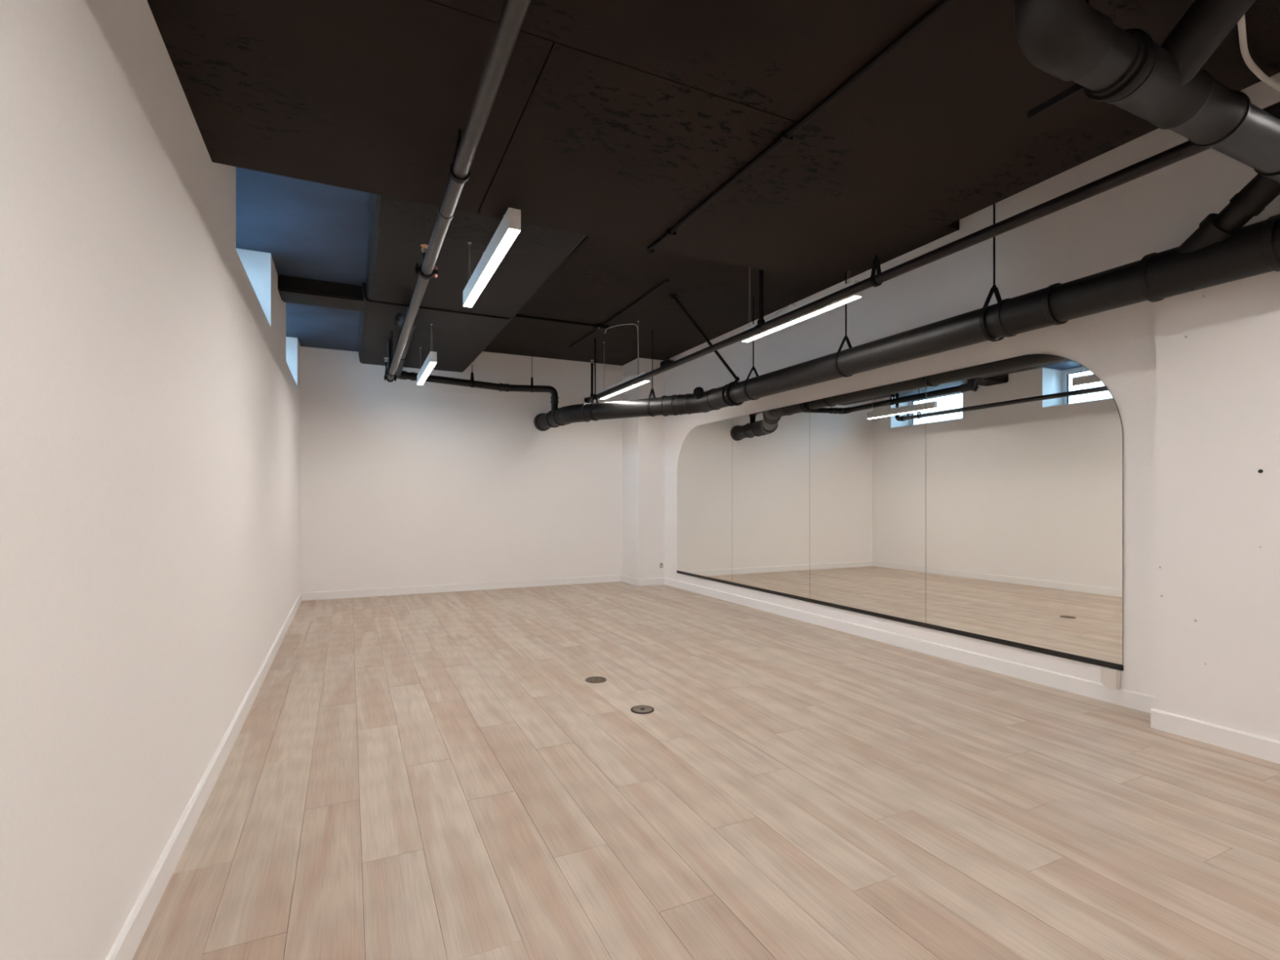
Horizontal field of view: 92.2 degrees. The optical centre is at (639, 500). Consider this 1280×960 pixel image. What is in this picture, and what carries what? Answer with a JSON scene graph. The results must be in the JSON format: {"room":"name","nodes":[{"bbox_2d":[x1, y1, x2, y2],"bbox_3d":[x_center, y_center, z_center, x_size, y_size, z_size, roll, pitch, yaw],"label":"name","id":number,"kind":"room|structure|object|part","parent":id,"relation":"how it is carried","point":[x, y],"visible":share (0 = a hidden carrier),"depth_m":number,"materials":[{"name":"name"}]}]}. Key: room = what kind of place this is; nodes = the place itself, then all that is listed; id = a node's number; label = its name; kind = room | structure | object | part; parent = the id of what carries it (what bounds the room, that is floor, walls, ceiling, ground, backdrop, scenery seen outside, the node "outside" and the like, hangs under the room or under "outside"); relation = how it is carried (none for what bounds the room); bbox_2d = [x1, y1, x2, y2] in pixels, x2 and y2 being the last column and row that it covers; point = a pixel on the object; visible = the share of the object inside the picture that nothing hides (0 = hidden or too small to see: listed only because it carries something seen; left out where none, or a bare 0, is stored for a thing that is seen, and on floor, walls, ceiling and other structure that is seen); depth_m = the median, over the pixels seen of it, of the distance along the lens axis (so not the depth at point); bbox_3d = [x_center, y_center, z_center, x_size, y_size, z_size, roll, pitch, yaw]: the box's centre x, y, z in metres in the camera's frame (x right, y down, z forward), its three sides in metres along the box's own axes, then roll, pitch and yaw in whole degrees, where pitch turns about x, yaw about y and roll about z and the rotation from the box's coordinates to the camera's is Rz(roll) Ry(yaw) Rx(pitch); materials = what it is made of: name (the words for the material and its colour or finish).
{"room":"dance studio","nodes":[
{"label":"dance studio","id":0,"kind":"room"},
{"bbox_2d":[0,0,300,959],"bbox_3d":[-1.532,-0.560,1.518,0.487,3.472,11.782,0,0,-25],"label":"wall","id":1,"kind":"structure","parent":0,"point":[150,371],"depth_m":1.43,"materials":[{"name":"white paint"}]},
{"bbox_2d":[105,592,301,959],"bbox_3d":[-1.305,1.073,1.625,0.015,0.093,11.670,0,0,-25],"label":"baseboard","id":2,"kind":"structure","parent":1,"relation":"attached to","point":[125,947],"depth_m":1.98,"materials":[{"name":"white paint"}]},
{"bbox_2d":[300,346,664,592],"bbox_3d":[-1.635,-0.560,7.691,4.603,3.472,0.644,0,0,-25],"label":"wall","id":3,"kind":"structure","parent":0,"point":[404,482],"depth_m":7.71,"materials":[{"name":"white paint"}]},
{"bbox_2d":[301,574,664,600],"bbox_3d":[-1.734,1.073,7.574,4.293,0.093,0.547,0,0,-25],"label":"baseboard","id":4,"kind":"structure","parent":3,"relation":"attached to","point":[307,596],"depth_m":7.69,"materials":[{"name":"white paint"}]},
{"bbox_2d":[132,581,1279,959],"bbox_3d":[0.638,1.165,2.556,4.368,0.090,11.693,0,0,-25],"label":"floor","id":5,"kind":"structure","parent":0,"point":[432,775],"depth_m":2.25,"materials":[{"name":"brown wood"}]},
{"bbox_2d":[585,675,606,683],"bbox_3d":[-0.276,1.117,3.849,0.134,0.006,0.134,0,0,-25],"label":"floor drain","id":6,"kind":"object","parent":5,"relation":"on","point":[596,679],"visible":1,"depth_m":3.84,"materials":[{"name":"silver metal"}]},
{"bbox_2d":[631,705,653,714],"bbox_3d":[0.013,1.116,3.298,0.125,0.007,0.125,0,0,-25],"label":"cover","id":7,"kind":"object","parent":5,"relation":"on","point":[642,709],"visible":1,"depth_m":3.29,"materials":[{"name":"black metal"}]},
{"bbox_3d":[0.013,1.117,3.298,0.108,0.005,0.108,0,0,-25],"label":"plate","id":8,"kind":"part","parent":7,"relation":"part of","materials":[{"name":"silver metal"}]},
{"bbox_2d":[146,0,1279,372],"bbox_3d":[0.422,-1.823,2.442,4.810,0.945,11.670,0,0,-25],"label":"ceiling","id":9,"kind":"structure","parent":0,"point":[610,122],"depth_m":2.30,"materials":[{"name":"black paint"}]},
{"bbox_3d":[-0.981,-1.385,2.136,1.038,0.067,1.202,0,0,-25],"label":"panel","id":10,"kind":"part","parent":9,"relation":"part of","materials":[{"name":"black paint"}]},
{"bbox_2d":[387,330,395,376],"bbox_3d":[-2.312,-1.376,5.745,0.070,0.430,0.025,0,0,-25],"label":"hanger","id":11,"kind":"object","parent":9,"relation":"hanging from","point":[392,331],"visible":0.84,"depth_m":5.74,"materials":[{"name":"black metal"}]},
{"bbox_3d":[-2.312,-1.440,5.745,0.009,0.300,0.009,0,0,-3],"label":"rod","id":12,"kind":"part","parent":11,"relation":"part of","materials":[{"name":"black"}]},
{"bbox_2d":[383,0,531,382],"bbox_3d":[-0.268,-1.375,1.415,0.118,0.432,10.403,0,0,-25],"label":"pipe","id":13,"kind":"object","parent":11,"relation":"hanging from","point":[513,14],"visible":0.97,"depth_m":2.03,"materials":[{"name":"metal"}]},
{"bbox_2d":[417,324,436,385],"bbox_3d":[-2.058,-1.403,5.927,0.055,0.375,1.165,0,0,-25],"label":"pendant light","id":14,"kind":"object","parent":9,"relation":"hanging from","point":[428,364],"visible":1,"depth_m":5.71,"materials":[{"name":"white metal"}]},
{"bbox_2d":[417,361,435,384],"bbox_3d":[-2.058,-1.218,5.927,0.049,0.003,1.159,0,0,-25],"label":"diffuser","id":15,"kind":"object","parent":14,"relation":"attached to","point":[428,367],"depth_m":5.85,"materials":[{"name":"white plastic"}]},
{"bbox_2d":[448,128,470,183],"bbox_3d":[-0.656,-1.256,2.242,0.070,0.190,0.025,0,0,-25],"label":"hanger","id":16,"kind":"object","parent":9,"relation":"hanging from","point":[453,176],"visible":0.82,"depth_m":2.23,"materials":[{"name":"black metal"}]},
{"bbox_3d":[-0.656,-1.320,2.242,0.009,0.060,0.009,0,0,42],"label":"rod","id":17,"kind":"part","parent":16,"relation":"part of","materials":[{"name":"black metal"}]},
{"bbox_2d":[470,364,474,387],"bbox_3d":[-2.023,-1.505,7.425,0.025,0.282,0.097,0,0,-31],"label":"hanger","id":18,"kind":"object","parent":9,"relation":"hanging from","point":[472,379],"visible":0.91,"depth_m":7.41,"materials":[{"name":"black metal"}]},
{"bbox_2d":[462,207,520,307],"bbox_3d":[-0.821,-1.403,3.310,0.055,0.375,1.221,0,0,-25],"label":"pendant light","id":19,"kind":"object","parent":9,"relation":"hanging from","point":[509,227],"visible":1,"depth_m":3.11,"materials":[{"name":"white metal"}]},
{"bbox_2d":[530,349,533,392],"bbox_3d":[-1.344,-1.616,7.665,0.025,0.530,0.097,0,0,-6],"label":"hanger","id":20,"kind":"object","parent":9,"relation":"hanging from","point":[531,378],"visible":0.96,"depth_m":7.65,"materials":[{"name":"black metal"}]},
{"bbox_2d":[394,306,558,411],"bbox_3d":[-2.141,-1.340,6.523,1.506,0.440,2.953,0,0,16],"label":"drain pipe","id":21,"kind":"object","parent":20,"relation":"hanging from","point":[399,319],"visible":0.78,"depth_m":7.31,"materials":[{"name":"black metal"}]},
{"bbox_3d":[-1.344,-1.695,7.665,0.007,0.373,0.007,0,0,42],"label":"rod","id":22,"kind":"part","parent":20,"relation":"part of","materials":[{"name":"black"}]},
{"bbox_2d":[515,279,668,347],"bbox_3d":[-0.683,-1.859,6.169,0.991,0.046,2.487,0,0,-25],"label":"conduit","id":23,"kind":"object","parent":9,"relation":"attached to","point":[598,326],"visible":0.98,"depth_m":6.37,"materials":[{"name":"black metal"}]},
{"bbox_2d":[604,324,638,373],"bbox_3d":[-0.196,-1.585,6.525,0.398,0.568,0.015,0,0,23],"label":"conduit","id":24,"kind":"object","parent":23,"relation":"hanging from","point":[621,324],"visible":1,"depth_m":6.47,"materials":[{"name":"grey metal"}]},
{"bbox_2d":[589,337,598,421],"bbox_3d":[-0.519,-1.404,7.134,0.032,0.955,0.208,0,0,31],"label":"hanger","id":25,"kind":"object","parent":9,"relation":"hanging from","point":[594,394],"visible":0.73,"depth_m":7.13,"materials":[{"name":"black metal"}]},
{"bbox_3d":[-0.519,-1.541,7.134,0.015,0.681,0.015,0,0,-3],"label":"rod","id":26,"kind":"part","parent":25,"relation":"part of","materials":[{"name":"black metal"}]},
{"bbox_2d":[600,377,649,399],"bbox_3d":[-0.164,-1.209,6.755,0.055,0.035,1.323,0,0,-25],"label":"pendant light","id":27,"kind":"object","parent":9,"relation":"hanging from","point":[636,384],"depth_m":6.70,"materials":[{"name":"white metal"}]},
{"bbox_2d":[600,380,648,399],"bbox_3d":[-0.190,-1.218,6.810,0.049,0.003,1.249,0,0,-25],"label":"diffuser","id":28,"kind":"object","parent":27,"relation":"attached to","point":[640,383],"depth_m":6.75,"materials":[{"name":"white plastic"}]},
{"bbox_3d":[-0.101,-1.384,2.552,0.898,0.067,1.202,0,0,-25],"label":"panel","id":29,"kind":"part","parent":9,"relation":"part of","materials":[{"name":"black paint"}]},
{"bbox_2d":[637,337,639,369],"bbox_3d":[0.008,-1.522,6.391,0.055,0.326,0.020,0,0,-25],"label":"hanger","id":30,"kind":"object","parent":9,"relation":"hanging from","point":[637,338],"depth_m":6.45,"materials":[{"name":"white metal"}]},
{"bbox_2d":[646,329,655,416],"bbox_3d":[0.136,-1.404,6.768,0.025,0.955,0.208,0,0,29],"label":"hanger","id":31,"kind":"object","parent":9,"relation":"hanging from","point":[651,392],"visible":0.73,"depth_m":6.76,"materials":[{"name":"black metal"}]},
{"bbox_3d":[0.136,-1.541,6.768,0.010,0.681,0.010,0,0,42],"label":"rod","id":32,"kind":"part","parent":31,"relation":"part of","materials":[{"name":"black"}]},
{"bbox_2d":[533,213,1279,431],"bbox_3d":[2.062,-1.065,3.254,1.069,0.301,11.725,0,0,-31],"label":"drain pipe","id":33,"kind":"object","parent":31,"relation":"hanging from","point":[1212,255],"visible":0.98,"depth_m":3.29,"materials":[{"name":"black plastic"}]},
{"bbox_2d":[1213,173,1279,231],"bbox_3d":[2.566,-1.586,1.864,0.119,0.995,1.534,0,0,-10],"label":"drain pipe","id":34,"kind":"object","parent":33,"relation":"on","point":[1249,202],"visible":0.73,"depth_m":2.45,"materials":[{"name":"black metal"}]},
{"bbox_3d":[-0.013,-1.384,1.146,1.941,0.067,1.406,0,0,-25],"label":"panel","id":35,"kind":"part","parent":9,"relation":"part of","materials":[{"name":"black paint"}]},
{"bbox_2d":[668,293,743,405],"bbox_3d":[0.664,-1.400,5.750,0.833,0.972,0.156,0,0,-22],"label":"brace","id":36,"kind":"object","parent":9,"relation":"attached to","point":[673,296],"visible":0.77,"depth_m":5.74,"materials":[{"name":"black metal"}]},
{"bbox_3d":[0.300,-1.865,5.642,0.076,0.034,0.078,0,0,-25],"label":"ceiling plate","id":37,"kind":"part","parent":36,"relation":"part of","materials":[{"name":"black metal"}]},
{"bbox_2d":[742,295,759,399],"bbox_3d":[1.042,-1.404,5.658,0.208,0.955,0.025,0,0,-25],"label":"hanger","id":38,"kind":"object","parent":9,"relation":"hanging from","point":[753,366],"visible":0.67,"depth_m":5.66,"materials":[{"name":"black metal"}]},
{"bbox_3d":[1.042,-1.541,5.658,0.010,0.681,0.010,0,0,42],"label":"rod","id":39,"kind":"part","parent":38,"relation":"part of","materials":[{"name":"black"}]},
{"bbox_2d":[646,0,955,253],"bbox_3d":[1.497,-1.337,0.232,0.049,0.041,6.755,0,0,-25],"label":"conduit","id":40,"kind":"object","parent":9,"relation":"attached to","point":[788,135],"visible":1,"depth_m":2.10,"materials":[{"name":"black metal"}]},
{"bbox_2d":[742,267,862,342],"bbox_3d":[1.049,-1.705,4.188,0.055,0.980,1.165,0,0,-25],"label":"pendant light","id":41,"kind":"object","parent":9,"relation":"hanging from","point":[859,295],"visible":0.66,"depth_m":4.07,"materials":[{"name":"white metal"}]},
{"bbox_2d":[743,295,859,342],"bbox_3d":[1.049,-1.218,4.188,0.049,0.003,1.159,0,0,-25],"label":"diffuser","id":42,"kind":"object","parent":41,"relation":"attached to","point":[851,298],"depth_m":4.08,"materials":[{"name":"white plastic"}]},
{"bbox_2d":[834,271,853,377],"bbox_3d":[1.540,-1.404,4.605,0.208,0.955,0.025,0,0,-25],"label":"hanger","id":43,"kind":"object","parent":9,"relation":"hanging from","point":[846,338],"visible":0.68,"depth_m":4.60,"materials":[{"name":"black metal"}]},
{"bbox_3d":[1.540,-1.541,4.605,0.010,0.681,0.010,0,0,42],"label":"rod","id":44,"kind":"part","parent":43,"relation":"part of","materials":[{"name":"black metal"}]},
{"bbox_2d":[869,253,882,287],"bbox_3d":[1.296,-1.264,3.379,0.070,0.174,0.025,0,0,-25],"label":"hanger","id":45,"kind":"object","parent":9,"relation":"hanging from","point":[876,262],"visible":0.87,"depth_m":3.37,"materials":[{"name":"black metal"}]},
{"bbox_2d":[583,101,1279,403],"bbox_3d":[1.676,-1.497,2.573,0.113,0.646,10.836,0,0,-25],"label":"pipe","id":46,"kind":"object","parent":45,"relation":"hanging from","point":[1186,149],"visible":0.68,"depth_m":2.87,"materials":[{"name":"metal"}]},
{"bbox_3d":[1.154,-1.384,2.365,1.202,0.067,2.613,0,0,-25],"label":"panel","id":47,"kind":"part","parent":9,"relation":"part of","materials":[{"name":"black paint"}]},
{"bbox_2d":[979,203,1004,342],"bbox_3d":[2.040,-1.557,3.547,0.221,1.276,0.025,0,0,-25],"label":"hanger","id":48,"kind":"object","parent":9,"relation":"hanging from","point":[993,289],"visible":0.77,"depth_m":3.53,"materials":[{"name":"black metal"}]},
{"bbox_3d":[2.040,-1.701,3.547,0.010,0.988,0.010,0,0,-3],"label":"rod","id":49,"kind":"part","parent":48,"relation":"part of","materials":[{"name":"black metal"}]},
{"bbox_2d":[1027,0,1153,119],"bbox_3d":[1.187,-1.193,1.642,0.016,0.316,0.301,0,0,-25],"label":"strap hanger","id":50,"kind":"object","parent":9,"relation":"hanging from","point":[1077,88],"visible":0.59,"depth_m":1.60,"materials":[{"name":"black metal"}]},
{"bbox_2d":[1013,0,1279,183],"bbox_3d":[1.792,-1.215,1.738,1.883,0.350,0.340,0,0,-25],"label":"drain pipe","id":51,"kind":"object","parent":50,"relation":"hanging from","point":[1068,40],"visible":0.98,"depth_m":1.55,"materials":[{"name":"black plastic"}]},
{"bbox_2d":[1237,13,1279,91],"bbox_3d":[1.760,-1.305,1.749,0.772,0.071,0.144,0,0,-29],"label":"conduit","id":52,"kind":"object","parent":9,"relation":"attached to","point":[1246,57],"visible":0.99,"depth_m":1.85,"materials":[{"name":"grey"}]},
{"bbox_2d":[664,72,1279,741],"bbox_3d":[2.529,-0.560,3.469,0.347,3.472,11.726,0,0,-25],"label":"wall","id":53,"kind":"structure","parent":0,"point":[1192,378],"depth_m":3.25,"materials":[{"name":"white paint"}]},
{"bbox_2d":[660,356,674,367],"bbox_3d":[0.357,-1.812,8.048,0.137,0.140,0.157,0,0,-25],"label":"junction box","id":54,"kind":"object","parent":53,"relation":"attached to","point":[668,361],"visible":0.54,"depth_m":7.99,"materials":[{"name":"black metal"}]},
{"bbox_3d":[0.299,-1.784,8.020,0.009,0.073,0.146,0,0,-25],"label":"lid","id":55,"kind":"part","parent":54,"relation":"part of","materials":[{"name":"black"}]},
{"bbox_2d":[676,354,1123,671],"bbox_3d":[1.559,0.008,5.651,0.012,1.841,5.056,0,0,-25],"label":"wall mirror","id":56,"kind":"object","parent":53,"relation":"attached to","point":[984,502],"visible":1,"depth_m":4.41,"materials":[{"name":"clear mirror"}]},
{"bbox_3d":[0.749,-0.006,7.368,0.006,1.814,1.260,0,0,-25],"label":"mirror panel","id":57,"kind":"part","parent":56,"relation":"part of","materials":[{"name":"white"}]},
{"bbox_3d":[1.290,-0.006,6.225,0.006,1.814,1.261,0,0,-25],"label":"mirror panel","id":58,"kind":"part","parent":56,"relation":"part of","materials":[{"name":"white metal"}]},
{"bbox_3d":[1.829,-0.006,5.085,0.006,1.814,1.253,0,0,-25],"label":"mirror panel","id":59,"kind":"part","parent":56,"relation":"part of","materials":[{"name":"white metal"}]},
{"bbox_3d":[2.369,-0.006,3.942,0.006,1.814,1.268,0,0,-25],"label":"mirror panel","id":60,"kind":"part","parent":56,"relation":"part of","materials":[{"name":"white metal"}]},
{"bbox_2d":[663,577,1279,764],"bbox_3d":[2.597,1.073,3.176,0.250,0.093,11.138,0,0,-25],"label":"baseboard","id":61,"kind":"structure","parent":53,"relation":"attached to","point":[1251,744],"depth_m":3.70,"materials":[{"name":"white paint"}]},
{"bbox_2d":[1100,666,1120,689],"bbox_3d":[2.603,0.981,3.416,0.034,0.104,0.094,0,0,-25],"label":"electrical outlet","id":62,"kind":"object","parent":53,"relation":"attached to","point":[1109,677],"visible":1,"depth_m":3.40,"materials":[{"name":"white plastic"}]}
]}

